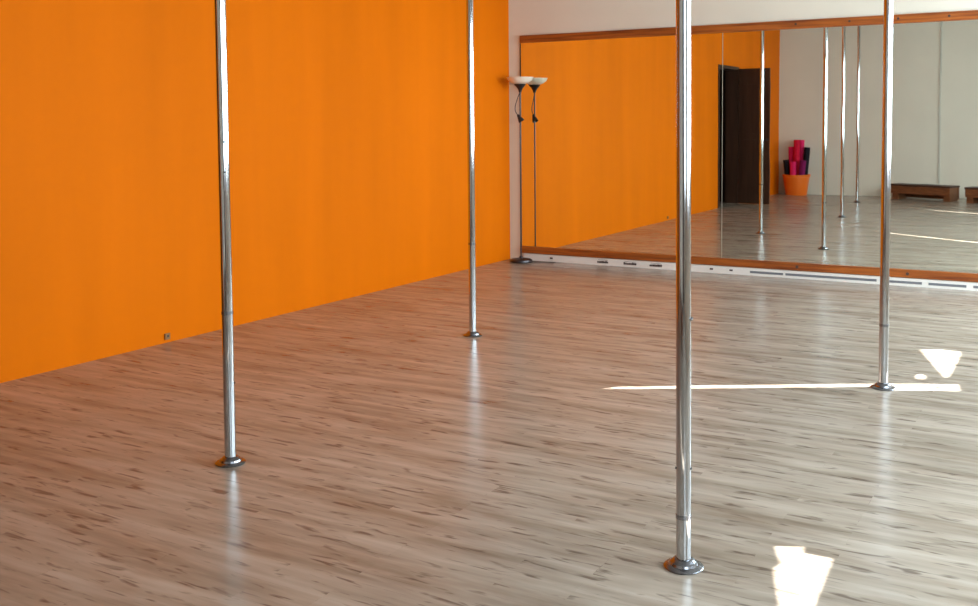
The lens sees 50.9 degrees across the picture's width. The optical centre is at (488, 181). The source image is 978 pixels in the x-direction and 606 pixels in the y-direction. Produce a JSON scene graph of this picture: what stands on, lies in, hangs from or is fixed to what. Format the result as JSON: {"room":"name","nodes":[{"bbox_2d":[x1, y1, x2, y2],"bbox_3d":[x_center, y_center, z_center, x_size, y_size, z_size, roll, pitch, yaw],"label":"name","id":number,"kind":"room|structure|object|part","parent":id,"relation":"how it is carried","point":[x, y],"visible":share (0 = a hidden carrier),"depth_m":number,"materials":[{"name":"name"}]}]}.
{"room":"pole dance studio","nodes":[
{"label":"pole dance studio","id":0,"kind":"room"},
{"bbox_2d":[0,0,509,382],"bbox_3d":[-2.482,-0.596,5.825,0.200,3.300,10.700,1,4,30],"label":"wall","id":1,"kind":"structure","parent":0,"point":[348,157],"depth_m":6.91,"materials":[{"name":"orange paint"}]},
{"bbox_2d":[164,333,169,339],"bbox_3d":[-2.024,0.976,6.466,0.013,0.040,0.040,1,4,30],"label":"outlet","id":2,"kind":"object","parent":1,"relation":"attached to","point":[167,335],"visible":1,"depth_m":6.46,"materials":[{"name":"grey plastic"}]},
{"bbox_2d":[0,259,977,605],"bbox_3d":[0.468,1.201,4.211,7.000,0.150,10.700,1,4,30],"label":"floor","id":3,"kind":"structure","parent":0,"point":[394,456],"depth_m":4.24,"materials":[{"name":"laminate"}]},
{"bbox_2d":[214,0,245,467],"bbox_3d":[-1.060,-0.506,4.068,0.124,3.299,0.124,1,4,30],"label":"pole","id":4,"kind":"object","parent":3,"relation":"on","point":[230,459],"visible":1,"depth_m":4.09,"materials":[{"name":"silver metal"}]},
{"bbox_3d":[-1.047,1.127,4.162,0.122,0.029,0.122,1,4,30],"label":"plate","id":5,"kind":"part","parent":4,"relation":"part of","materials":[{"name":"silver metal"}]},
{"bbox_2d":[463,0,481,337],"bbox_3d":[-0.118,-0.654,6.514,0.124,3.299,0.124,1,4,30],"label":"pole","id":6,"kind":"object","parent":3,"relation":"on","point":[472,333],"visible":1,"depth_m":6.53,"materials":[{"name":"silver metal"}]},
{"bbox_3d":[-0.105,0.978,6.608,0.122,0.029,0.122,1,4,30],"label":"plate","id":7,"kind":"part","parent":6,"relation":"part of","materials":[{"name":"silver metal"}]},
{"bbox_2d":[506,77,555,262],"bbox_3d":[0.394,-0.108,9.968,0.463,1.803,0.264,1,4,30],"label":"floor lamp","id":8,"kind":"object","parent":3,"relation":"on","point":[519,82],"visible":1,"depth_m":9.98,"materials":[{"name":"grey metal"}]},
{"bbox_3d":[0.301,-0.977,9.968,0.264,0.066,0.264,1,4,30],"label":"lamp shade","id":9,"kind":"part","parent":8,"relation":"part of","materials":[{"name":"beige glass"}]},
{"bbox_2d":[663,0,703,574],"bbox_3d":[0.580,-0.461,3.071,0.124,3.299,0.124,1,4,30],"label":"pole","id":10,"kind":"object","parent":3,"relation":"on","point":[682,563],"visible":1,"depth_m":3.10,"materials":[{"name":"silver metal"}]},
{"bbox_3d":[0.598,1.171,3.159,0.122,0.029,0.122,1,4,30],"label":"plate","id":11,"kind":"part","parent":10,"relation":"part of","materials":[{"name":"silver metal"}]},
{"bbox_2d":[870,0,895,390],"bbox_3d":[1.997,-0.592,5.146,0.124,3.299,0.124,1,4,30],"label":"pole","id":12,"kind":"object","parent":3,"relation":"on","point":[882,384],"visible":1,"depth_m":5.17,"materials":[{"name":"silver metal"}]},
{"bbox_3d":[2.010,1.040,5.240,0.122,0.029,0.122,1,4,30],"label":"plate","id":13,"kind":"part","parent":12,"relation":"part of","materials":[{"name":"silver metal"}]},
{"bbox_2d":[509,0,977,281],"bbox_3d":[3.101,-0.803,8.637,6.600,3.300,0.200,1,4,30],"label":"wall","id":14,"kind":"structure","parent":0,"point":[526,17],"depth_m":9.50,"materials":[{"name":"beige paint"}]},
{"bbox_2d":[520,10,977,281],"bbox_3d":[3.042,-0.291,8.570,6.331,2.143,0.028,1,4,30],"label":"wall mirror","id":15,"kind":"object","parent":14,"relation":"attached to","point":[796,185],"visible":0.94,"depth_m":8.93,"materials":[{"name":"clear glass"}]},
{"bbox_3d":[1.198,-0.335,9.659,2.029,2.080,0.003,1,4,30],"label":"glass panel","id":16,"kind":"part","parent":15,"relation":"part of","materials":[{"name":"white mirror"}]},
{"bbox_3d":[3.037,-1.325,8.510,6.325,0.072,0.026,1,4,30],"label":"rail","id":17,"kind":"part","parent":15,"relation":"part of","materials":[{"name":"brown wood"}]},
{"bbox_3d":[3.054,0.746,8.630,6.325,0.066,0.026,1,4,30],"label":"rail","id":18,"kind":"part","parent":15,"relation":"part of","materials":[{"name":"brown wood"}]},
{"bbox_3d":[3.014,-0.289,8.600,2.164,2.080,0.003,1,4,30],"label":"glass panel","id":19,"kind":"part","parent":15,"relation":"part of","materials":[{"name":"white mirror"}]},
{"bbox_2d":[524,253,977,290],"bbox_3d":[3.127,0.818,8.595,6.440,0.068,0.020,1,4,30],"label":"baseboard","id":20,"kind":"structure","parent":14,"relation":"attached to","point":[868,279],"depth_m":8.99,"materials":[{"name":"white plastic"}]}
]}

